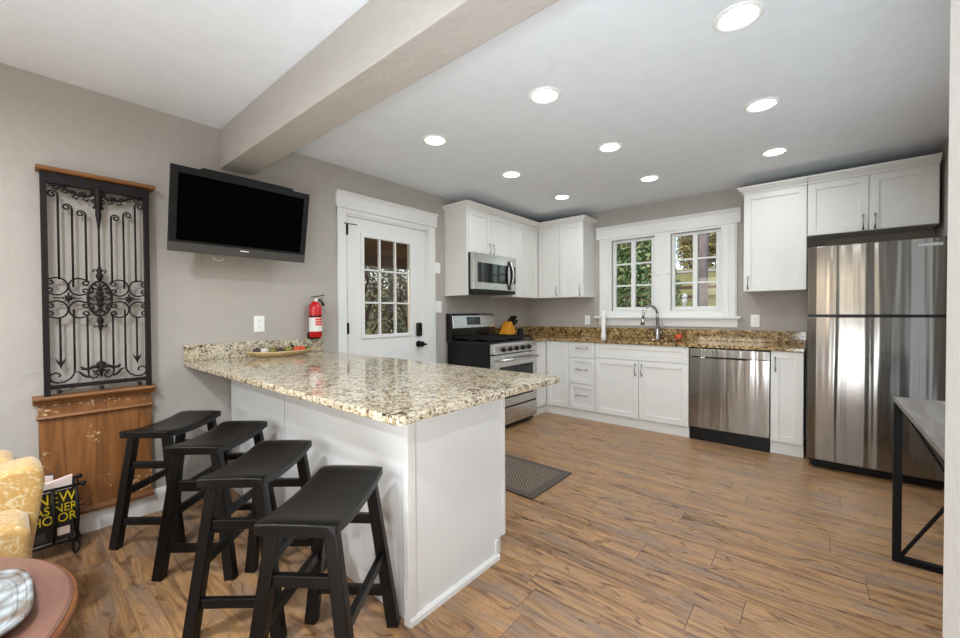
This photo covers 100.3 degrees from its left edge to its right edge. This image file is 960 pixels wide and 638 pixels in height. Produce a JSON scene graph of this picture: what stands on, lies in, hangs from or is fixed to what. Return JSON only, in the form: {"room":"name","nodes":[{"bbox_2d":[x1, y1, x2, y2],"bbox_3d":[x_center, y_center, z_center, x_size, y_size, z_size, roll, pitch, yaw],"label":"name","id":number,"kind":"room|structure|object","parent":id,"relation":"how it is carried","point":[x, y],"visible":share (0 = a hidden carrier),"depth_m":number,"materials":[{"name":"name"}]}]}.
{"room":"kitchen","nodes":[
{"label":"kitchen","id":0,"kind":"room"},
{"bbox_2d":[0,63,530,488],"bbox_3d":[-1.892,-0.055,2.749,0.160,2.486,8.260,0,1,40],"label":"wall","id":1,"kind":"structure","parent":0,"point":[196,298],"depth_m":2.41,"materials":[{"name":"beige paint"}]},
{"bbox_2d":[32,163,155,514],"bbox_3d":[-2.148,0.138,2.259,0.082,1.877,0.512,0,1,40],"label":"wall panel","id":2,"kind":"object","parent":1,"relation":"attached to","point":[79,431],"visible":1,"depth_m":2.25,"materials":[{"name":"metal"}]},
{"bbox_2d":[33,486,229,548],"bbox_3d":[-3.066,1.147,1.230,0.016,0.140,4.090,0,1,40],"label":"baseboard","id":3,"kind":"structure","parent":1,"relation":"attached to","point":[101,518],"depth_m":2.39,"materials":[{"name":"white paint"}]},
{"bbox_2d":[167,163,309,262],"bbox_3d":[-1.620,-0.650,2.711,0.296,0.542,0.824,0,1,40],"label":"television","id":4,"kind":"object","parent":1,"relation":"attached to","point":[213,212],"visible":1,"depth_m":2.59,"materials":[{"name":"black plastic"}]},
{"bbox_2d":[183,338,322,361],"bbox_3d":[-1.608,0.215,2.949,0.020,0.108,0.950,0,1,40],"label":"backsplash","id":5,"kind":"structure","parent":1,"relation":"attached to","point":[196,352],"depth_m":2.80,"materials":[{"name":"beige stone"}]},
{"bbox_2d":[254,316,264,331],"bbox_3d":[-1.620,0.037,2.940,0.010,0.118,0.073,0,1,40],"label":"wall outlet","id":6,"kind":"object","parent":1,"relation":"attached to","point":[259,325],"visible":1,"depth_m":2.94,"materials":[{"name":"white plastic"}]},
{"bbox_2d":[307,295,324,338],"bbox_3d":[-1.315,-0.018,3.218,0.119,0.355,0.126,0,1,40],"label":"fire extinguisher","id":7,"kind":"object","parent":1,"relation":"attached to","point":[315,309],"visible":1,"depth_m":3.17,"materials":[{"name":"red metal"}]},
{"bbox_2d":[364,238,406,269],"bbox_3d":[-2.040,-0.974,4.582,2.440,0.250,7.700,0,1,40],"label":"porch roof","id":8,"kind":"structure","parent":1,"relation":"attached to","point":[370,245],"depth_m":6.39,"materials":[{"name":"brown wood"}]},
{"bbox_2d":[335,189,438,362],"bbox_3d":[-0.884,0.031,3.891,0.230,2.270,1.173,0,1,40],"label":"door","id":9,"kind":"structure","parent":1,"relation":"in","point":[359,217],"depth_m":3.79,"materials":[{"name":"white paint"}]},
{"bbox_2d":[435,262,439,273],"bbox_3d":[-0.455,-0.550,4.316,0.011,0.115,0.075,0,1,40],"label":"light switch","id":10,"kind":"object","parent":1,"relation":"attached to","point":[437,265],"visible":1,"depth_m":4.31,"materials":[{"name":"white plastic"}]},
{"bbox_2d":[436,301,441,312],"bbox_3d":[-0.456,-0.130,4.320,0.011,0.125,0.118,0,1,40],"label":"light switch","id":11,"kind":"object","parent":1,"relation":"attached to","point":[438,303],"visible":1,"depth_m":4.33,"materials":[{"name":"white plastic"}]},
{"bbox_2d":[442,200,514,295],"bbox_3d":[0.002,-0.746,4.569,0.378,0.978,0.851,0,1,40],"label":"upper cabinet","id":12,"kind":"object","parent":1,"relation":"attached to","point":[470,226],"visible":0.88,"depth_m":4.34,"materials":[{"name":"white paint"}]},
{"bbox_2d":[468,252,515,294],"bbox_3d":[0.059,-0.497,4.565,0.470,0.421,0.765,0,1,40],"label":"microwave","id":13,"kind":"object","parent":12,"relation":"attached to","point":[488,274],"visible":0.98,"depth_m":4.39,"materials":[{"name":"silver metal"}]},
{"bbox_2d":[491,215,539,299],"bbox_3d":[0.573,-0.759,5.247,0.378,0.978,0.918,0,1,40],"label":"upper cabinet","id":14,"kind":"object","parent":1,"relation":"attached to","point":[524,230],"visible":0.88,"depth_m":5.03,"materials":[{"name":"white paint"}]},
{"bbox_2d":[0,0,950,221],"bbox_3d":[0.242,-1.342,0.924,5.760,0.120,8.260,0,1,40],"label":"ceiling","id":15,"kind":"structure","parent":0,"point":[858,83],"depth_m":2.22,"materials":[{"name":"white paint"}]},
{"bbox_2d":[220,0,558,174],"bbox_3d":[0.364,-1.151,1.063,5.450,0.265,0.197,0,1,40],"label":"ceiling beam","id":16,"kind":"structure","parent":15,"relation":"attached to","point":[385,47],"depth_m":1.73,"materials":[{"name":"beige paint"}]},
{"bbox_2d":[422,134,447,145],"bbox_3d":[-0.329,-1.305,2.931,0.188,0.011,0.188,0,1,40],"label":"recessed light","id":17,"kind":"object","parent":15,"relation":"in","point":[432,140],"visible":1,"depth_m":2.92,"materials":[{"name":"white plastic"}]},
{"bbox_2d":[501,171,521,177],"bbox_3d":[0.289,-1.320,3.665,0.188,0.011,0.188,0,1,40],"label":"recessed light","id":18,"kind":"object","parent":15,"relation":"in","point":[508,174],"visible":1,"depth_m":3.65,"materials":[{"name":"white plastic"}]},
{"bbox_2d":[529,86,560,104],"bbox_3d":[0.378,-1.300,2.335,0.188,0.011,0.188,0,1,40],"label":"recessed light","id":19,"kind":"object","parent":15,"relation":"in","point":[547,94],"visible":1,"depth_m":2.33,"materials":[{"name":"white plastic"}]},
{"bbox_2d":[553,194,570,199],"bbox_3d":[0.898,-1.334,4.387,0.188,0.011,0.188,0,1,40],"label":"recessed light","id":20,"kind":"object","parent":15,"relation":"in","point":[563,196],"visible":1,"depth_m":4.39,"materials":[{"name":"white plastic"}]},
{"bbox_2d":[597,142,622,152],"bbox_3d":[0.997,-1.314,3.069,0.188,0.011,0.188,0,1,40],"label":"recessed light","id":21,"kind":"object","parent":15,"relation":"in","point":[608,147],"visible":1,"depth_m":3.06,"materials":[{"name":"white plastic"}]},
{"bbox_2d":[639,175,659,181],"bbox_3d":[1.605,-1.328,3.791,0.188,0.011,0.188,0,1,40],"label":"recessed light","id":22,"kind":"object","parent":15,"relation":"in","point":[649,178],"visible":1,"depth_m":3.78,"materials":[{"name":"white plastic"}]},
{"bbox_2d":[713,0,764,32],"bbox_3d":[1.108,-1.294,1.719,0.188,0.011,0.188,0,1,40],"label":"recessed light","id":23,"kind":"object","parent":15,"relation":"in","point":[738,16],"visible":1,"depth_m":1.71,"materials":[{"name":"white plastic"}]},
{"bbox_2d":[744,97,780,112],"bbox_3d":[1.727,-1.309,2.453,0.188,0.011,0.188,0,1,40],"label":"recessed light","id":24,"kind":"object","parent":15,"relation":"in","point":[763,104],"visible":1,"depth_m":2.44,"materials":[{"name":"white plastic"}]},
{"bbox_2d":[760,147,788,156],"bbox_3d":[2.336,-1.323,3.176,0.188,0.011,0.188,0,1,40],"label":"recessed light","id":25,"kind":"object","parent":15,"relation":"in","point":[777,151],"visible":1,"depth_m":3.17,"materials":[{"name":"white plastic"}]},
{"bbox_2d":[32,412,943,637],"bbox_3d":[0.256,1.264,0.964,5.760,0.120,8.260,0,1,40],"label":"floor","id":26,"kind":"structure","parent":0,"point":[649,534],"depth_m":1.97,"materials":[{"name":"brown wood"}]},
{"bbox_2d":[0,450,44,557],"bbox_3d":[-1.958,0.878,1.236,0.580,0.667,0.834,0,1,40],"label":"armchair","id":27,"kind":"object","parent":26,"relation":"on","point":[22,480],"visible":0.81,"depth_m":1.43,"materials":[{"name":"yellow fabric"}]},
{"bbox_2d":[0,450,15,463],"bbox_3d":[-2.126,0.817,1.335,0.195,0.547,0.769,0,1,40],"label":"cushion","id":28,"kind":"object","parent":27,"relation":"on","point":[5,455],"depth_m":1.59,"materials":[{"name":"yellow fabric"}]},
{"bbox_2d":[0,509,30,557],"bbox_3d":[-1.813,0.877,1.121,0.210,0.430,0.741,0,1,40],"label":"seat cushion","id":29,"kind":"object","parent":27,"relation":"on","point":[15,524],"depth_m":1.32,"materials":[{"name":"yellow fabric"}]},
{"bbox_2d":[0,557,79,637],"bbox_3d":[-1.281,0.930,0.643,0.910,0.568,0.910,0,1,40],"label":"round table","id":30,"kind":"object","parent":26,"relation":"on","point":[56,589],"visible":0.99,"depth_m":0.92,"materials":[{"name":"brown wood"}]},
{"bbox_2d":[0,569,33,636],"bbox_3d":[-1.135,0.631,0.790,0.340,0.034,0.340,0,1,40],"label":"glass dish","id":31,"kind":"object","parent":30,"relation":"on","point":[16,585],"visible":1,"depth_m":0.89,"materials":[{"name":"clear glass"}]},
{"bbox_2d":[32,473,85,552],"bbox_3d":[-2.235,1.020,1.976,0.170,0.364,0.411,0,1,40],"label":"magazine rack","id":32,"kind":"object","parent":26,"relation":"on","point":[83,482],"visible":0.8,"depth_m":2.05,"materials":[{"name":"metal"}]},
{"bbox_2d":[44,473,54,482],"bbox_3d":[-2.270,0.939,1.982,0.022,0.355,0.230,0,1,40],"label":"magazine","id":33,"kind":"object","parent":32,"relation":"in","point":[48,477],"visible":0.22,"depth_m":2.05,"materials":[{"name":"paper"}]},
{"bbox_2d":[33,487,75,547],"bbox_3d":[-2.177,0.992,1.953,0.012,0.250,0.324,0,1,40],"label":"magazine","id":34,"kind":"object","parent":32,"relation":"in","point":[65,504],"visible":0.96,"depth_m":2.01,"materials":[{"name":"paper"}]},
{"bbox_2d":[57,525,69,535],"bbox_3d":[-2.109,1.070,2.028,0.001,0.040,0.045,0,1,40],"label":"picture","id":35,"kind":"object","parent":34,"relation":"attached to","point":[62,530],"depth_m":2.03,"materials":[{"name":"paper"}]},
{"bbox_2d":[43,474,71,493],"bbox_3d":[-2.207,0.962,1.973,0.029,0.311,0.282,0,1,40],"label":"magazine","id":36,"kind":"object","parent":32,"relation":"in","point":[66,480],"visible":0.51,"depth_m":2.04,"materials":[{"name":"paper"}]},
{"bbox_2d":[109,410,231,550],"bbox_3d":[-1.741,0.886,2.293,0.375,0.622,0.454,0,1,-1],"label":"bar stool","id":37,"kind":"object","parent":26,"relation":"on","point":[177,425],"visible":0.76,"depth_m":2.10,"materials":[{"name":"black wood"}]},
{"bbox_2d":[151,420,276,581],"bbox_3d":[-1.319,0.888,2.048,0.375,0.622,0.454,0,1,-1],"label":"bar stool","id":38,"kind":"object","parent":26,"relation":"on","point":[216,442],"visible":0.8,"depth_m":1.85,"materials":[{"name":"black wood"}]},
{"bbox_2d":[182,440,326,637],"bbox_3d":[-0.921,0.891,1.698,0.375,0.622,0.454,0,1,-1],"label":"bar stool","id":39,"kind":"object","parent":26,"relation":"on","point":[260,467],"visible":0.87,"depth_m":1.51,"materials":[{"name":"black wood"}]},
{"bbox_2d":[249,465,399,637],"bbox_3d":[-0.516,0.894,1.372,0.375,0.622,0.454,0,1,3],"label":"bar stool","id":40,"kind":"object","parent":26,"relation":"on","point":[334,496],"visible":1,"depth_m":1.27,"materials":[{"name":"black wood"}]},
{"bbox_2d":[231,380,504,628],"bbox_3d":[-0.807,0.746,2.410,1.942,0.884,0.643,0,1,40],"label":"base cabinet","id":41,"kind":"object","parent":26,"relation":"on","point":[441,485],"visible":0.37,"depth_m":1.77,"materials":[{"name":"white paint"}]},
{"bbox_2d":[183,338,559,425],"bbox_3d":[-0.767,0.236,2.255,2.200,0.138,0.973,0,1,40],"label":"countertop","id":42,"kind":"structure","parent":41,"relation":"on","point":[392,391],"depth_m":1.89,"materials":[{"name":"beige stone"}]},
{"bbox_2d":[244,347,315,357],"bbox_3d":[-1.444,0.244,2.926,0.168,0.049,0.518,0,1,40],"label":"tray","id":43,"kind":"object","parent":42,"relation":"on","point":[294,352],"visible":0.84,"depth_m":2.84,"materials":[{"name":"brown wood"}]},
{"bbox_2d":[284,345,292,350],"bbox_3d":[-1.417,0.224,2.958,0.059,0.061,0.063,0,1,40],"label":"decorative ball","id":44,"kind":"object","parent":43,"relation":"on","point":[287,348],"visible":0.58,"depth_m":2.94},
{"bbox_2d":[446,313,538,426],"bbox_3d":[0.163,0.543,4.482,0.731,1.216,0.792,0,1,40],"label":"gas range","id":45,"kind":"object","parent":26,"relation":"on","point":[472,340],"visible":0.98,"depth_m":4.34,"materials":[{"name":"silver metal"}]},
{"bbox_2d":[447,338,534,344],"bbox_3d":[0.129,0.240,4.505,0.640,0.022,0.792,0,1,40],"label":"cooktop","id":46,"kind":"object","parent":45,"relation":"in","point":[451,341],"depth_m":4.29,"materials":[{"name":"black metal"}]},
{"bbox_2d":[505,454,571,499],"bbox_3d":[0.120,1.167,3.156,1.045,0.010,0.550,0,1,40],"label":"floor mat","id":47,"kind":"object","parent":26,"relation":"on","point":[525,478],"visible":0.51,"depth_m":2.96,"materials":[{"name":"grey fabric"}]},
{"bbox_2d":[533,340,569,415],"bbox_3d":[0.785,0.697,5.090,0.922,0.884,0.928,0,1,40],"label":"base cabinet","id":48,"kind":"object","parent":26,"relation":"on","point":[553,359],"visible":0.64,"depth_m":4.79,"materials":[{"name":"white paint"}]},
{"bbox_2d":[495,326,805,351],"bbox_3d":[1.599,0.188,4.395,3.060,0.146,0.930,0,1,40],"label":"countertop","id":49,"kind":"structure","parent":48,"relation":"on","point":[790,341],"depth_m":4.29,"materials":[{"name":"brown stone"}]},
{"bbox_2d":[499,315,517,333],"bbox_3d":[0.355,0.092,5.024,0.116,0.272,0.288,0,1,40],"label":"knife block","id":50,"kind":"object","parent":49,"relation":"on","point":[507,327],"visible":0.94,"depth_m":4.99,"materials":[{"name":"brown wood"}]},
{"bbox_2d":[517,327,523,334],"bbox_3d":[0.521,0.166,5.179,0.084,0.118,0.084,0,1,40],"label":"canister","id":51,"kind":"object","parent":49,"relation":"on","point":[520,331],"visible":0.84,"depth_m":5.15,"materials":[{"name":"black plastic"}]},
{"bbox_2d":[601,311,605,336],"bbox_3d":[1.512,0.064,4.904,0.068,0.320,0.068,0,1,40],"label":"bottle","id":52,"kind":"object","parent":49,"relation":"on","point":[603,315],"visible":0.98,"depth_m":4.88,"materials":[{"name":"white plastic"}]},
{"bbox_2d":[640,305,663,338],"bbox_3d":[1.911,0.033,4.494,0.294,0.390,0.094,-1,1,-17],"label":"faucet","id":53,"kind":"object","parent":49,"relation":"on","point":[657,330],"visible":1,"depth_m":4.51,"materials":[{"name":"silver metal"}]},
{"bbox_2d":[675,334,681,340],"bbox_3d":[2.129,0.189,4.295,0.076,0.083,0.076,0,1,40],"label":"apple","id":54,"kind":"object","parent":49,"relation":"on","point":[678,337],"visible":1,"depth_m":4.27,"materials":[{"name":"red food"}]},
{"bbox_2d":[569,341,595,420],"bbox_3d":[1.349,0.699,4.795,0.318,0.884,0.652,0,1,40],"label":"base cabinet","id":55,"kind":"object","parent":26,"relation":"on","point":[582,357],"visible":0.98,"depth_m":4.57,"materials":[{"name":"white paint"}]},
{"bbox_2d":[595,343,689,437],"bbox_3d":[1.835,0.702,4.385,0.951,0.884,0.652,0,1,40],"label":"base cabinet","id":56,"kind":"object","parent":26,"relation":"on","point":[645,387],"visible":0.91,"depth_m":4.13,"materials":[{"name":"white paint"}]},
{"bbox_2d":[689,347,770,451],"bbox_3d":[2.433,0.710,3.862,0.629,0.878,0.586,0,1,40],"label":"dishwasher","id":57,"kind":"object","parent":26,"relation":"on","point":[730,389],"visible":1,"depth_m":3.62,"materials":[{"name":"silver metal"}]},
{"bbox_2d":[770,349,805,457],"bbox_3d":[2.771,0.710,3.596,0.223,0.884,0.652,0,1,40],"label":"base cabinet","id":58,"kind":"object","parent":26,"relation":"on","point":[787,403],"visible":0.94,"depth_m":3.38,"materials":[{"name":"white paint"}]},
{"bbox_2d":[806,236,947,487],"bbox_3d":[3.087,0.299,3.169,0.760,1.715,0.790,0,1,40],"label":"refrigerator","id":59,"kind":"object","parent":26,"relation":"on","point":[877,311],"visible":0.84,"depth_m":2.87,"materials":[{"name":"silver metal"}]},
{"bbox_2d":[892,397,945,574],"bbox_3d":[1.804,0.790,1.376,0.420,0.800,1.200,0,1,40],"label":"console table","id":60,"kind":"object","parent":26,"relation":"on","point":[927,417],"visible":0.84,"depth_m":1.89,"materials":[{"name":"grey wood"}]},
{"bbox_2d":[531,155,934,440],"bbox_3d":[2.255,-0.103,4.550,3.860,2.486,0.160,0,1,40],"label":"wall","id":61,"kind":"structure","parent":0,"point":[778,311],"depth_m":4.20,"materials":[{"name":"beige paint"}]},
{"bbox_2d":[538,215,597,298],"bbox_3d":[1.108,-0.761,5.149,0.701,0.978,0.378,0,1,40],"label":"upper cabinet","id":62,"kind":"object","parent":61,"relation":"attached to","point":[566,246],"visible":0.98,"depth_m":5.03,"materials":[{"name":"white paint"}]},
{"bbox_2d":[585,315,589,324],"bbox_3d":[1.386,0.015,5.173,0.070,0.120,0.010,0,1,40],"label":"wall outlet","id":63,"kind":"object","parent":61,"relation":"attached to","point":[587,317],"visible":1,"depth_m":5.17,"materials":[{"name":"white plastic"}]},
{"bbox_2d":[613,236,659,310],"bbox_3d":[1.863,-0.530,4.791,0.566,0.865,0.104,0,1,40],"label":"window","id":64,"kind":"structure","parent":61,"relation":"in","point":[633,263],"depth_m":4.82,"materials":[{"name":"white paint"}]},
{"bbox_2d":[495,326,805,343],"bbox_3d":[1.599,0.173,4.395,3.060,0.116,0.930,0,1,40],"label":"backsplash","id":65,"kind":"structure","parent":61,"relation":"attached to","point":[796,337],"depth_m":4.42,"materials":[{"name":"stone"}]},
{"bbox_2d":[594,207,741,327],"bbox_3d":[2.076,-0.527,4.587,1.563,1.221,0.140,0,1,40],"label":"window","id":66,"kind":"structure","parent":61,"relation":"in","point":[695,234],"depth_m":4.47,"materials":[{"name":"white paint"}]},
{"bbox_2d":[751,315,759,326],"bbox_3d":[2.759,0.019,4.016,0.075,0.125,0.010,0,1,40],"label":"wall outlet","id":67,"kind":"object","parent":61,"relation":"attached to","point":[755,319],"visible":1,"depth_m":4.01,"materials":[{"name":"white plastic"}]},
{"bbox_2d":[737,176,807,292],"bbox_3d":[2.747,-0.748,3.768,0.516,0.978,0.378,0,1,40],"label":"upper cabinet","id":68,"kind":"object","parent":61,"relation":"attached to","point":[775,213],"visible":1,"depth_m":3.64,"materials":[{"name":"white paint"}]},
{"bbox_2d":[807,153,941,240],"bbox_3d":[3.239,-0.978,3.349,0.770,0.511,0.378,0,1,40],"label":"upper cabinet","id":69,"kind":"object","parent":61,"relation":"attached to","point":[898,196],"visible":1,"depth_m":3.22,"materials":[{"name":"white paint"}]},
{"bbox_2d":[935,137,948,236],"bbox_3d":[2.695,-0.067,1.969,0.140,2.486,3.540,0,1,40],"label":"wall","id":70,"kind":"structure","parent":0,"point":[941,229],"depth_m":3.02,"materials":[{"name":"beige paint"}]},
{"bbox_2d":[943,0,959,637],"bbox_3d":[1.817,-0.033,0.061,2.224,2.486,0.510,0,1,40],"label":"wall partition","id":71,"kind":"structure","parent":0,"point":[951,564],"depth_m":0.91,"materials":[{"name":"white paint"}]},
{"label":"outside","id":72,"kind":"structure","parent":0,"visible":0},
{"bbox_2d":[365,267,715,334],"bbox_3d":[9.105,-0.463,15.668,52.000,3.500,54.000,0,1,40],"label":"lawn","id":73,"kind":"structure","parent":72,"point":[685,277],"depth_m":16.04,"materials":[{"name":"green plant"}]},
{"bbox_2d":[365,266,388,333],"bbox_3d":[-2.798,-0.099,7.970,1.899,3.238,1.912,0,1,40],"label":"shrub","id":74,"kind":"object","parent":73,"relation":"on","point":[366,272],"visible":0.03,"depth_m":8.18,"materials":[{"name":"green plant"}]},
{"bbox_2d":[365,266,393,334],"bbox_3d":[-3.475,-0.148,11.407,2.256,3.249,2.259,0,1,40],"label":"shrub","id":75,"kind":"object","parent":73,"relation":"on","point":[368,312],"visible":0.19,"depth_m":11.50,"materials":[{"name":"green plant"}]},
{"bbox_2d":[364,266,407,333],"bbox_3d":[-3.573,-3.017,16.100,4.688,7.411,4.668,0,1,40],"label":"tree","id":76,"kind":"object","parent":73,"relation":"on","point":[389,276],"visible":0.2,"depth_m":15.44,"materials":[{"name":"green plant"}]},
{"bbox_2d":[381,270,407,331],"bbox_3d":[-1.447,-0.116,9.688,1.833,3.214,1.974,0,1,40],"label":"shrub","id":77,"kind":"object","parent":73,"relation":"on","point":[399,279],"visible":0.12,"depth_m":9.12,"materials":[{"name":"green plant"}]},
{"bbox_2d":[617,240,682,306],"bbox_3d":[2.732,-0.529,8.884,3.253,3.635,2.072,0,1,40],"label":"shrub","id":78,"kind":"object","parent":73,"relation":"on","point":[643,248],"visible":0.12,"depth_m":8.09,"materials":[{"name":"green plant"}]},
{"bbox_2d":[620,285,715,301],"bbox_3d":[6.271,-0.796,13.079,11.000,0.720,0.120,0,1,40],"label":"fence","id":79,"kind":"object","parent":73,"relation":"on","point":[709,286],"visible":0.02,"depth_m":12.73,"materials":[{"name":"wood"}]},
{"bbox_2d":[682,294,686,306],"bbox_3d":[5.209,-0.136,10.195,0.140,1.022,0.136,0,1,40],"label":"post","id":80,"kind":"object","parent":73,"relation":"on","point":[684,300],"visible":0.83,"depth_m":10.15,"materials":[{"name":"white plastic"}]},
{"bbox_2d":[676,237,712,268],"bbox_3d":[14.032,-5.915,25.826,2.662,7.409,3.004,0,1,30],"label":"tree","id":81,"kind":"object","parent":73,"relation":"on","point":[678,237],"visible":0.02,"depth_m":26.10,"materials":[{"name":"green plant"}]},
{"bbox_2d":[676,233,715,268],"bbox_3d":[11.803,-4.670,21.182,2.592,5.028,3.070,0,1,40],"label":"tree","id":82,"kind":"object","parent":73,"relation":"on","point":[688,248],"visible":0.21,"depth_m":20.85,"materials":[{"name":"green plant"}]},
{"bbox_2d":[698,234,708,305],"bbox_3d":[5.122,-3.635,9.243,4.016,8.611,4.120,0,1,40],"label":"tree","id":83,"kind":"object","parent":73,"relation":"on","point":[703,238],"visible":0.02,"depth_m":9.12,"materials":[{"name":"brown plant"}]},
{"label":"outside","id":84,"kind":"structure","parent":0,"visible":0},
{"bbox_2d":[676,267,715,272],"bbox_3d":[6.304,-2.156,20.089,34.000,0.280,1.200,0,1,40],"label":"road","id":85,"kind":"structure","parent":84,"point":[688,271],"depth_m":17.39,"materials":[{"name":"grey asphalt"}]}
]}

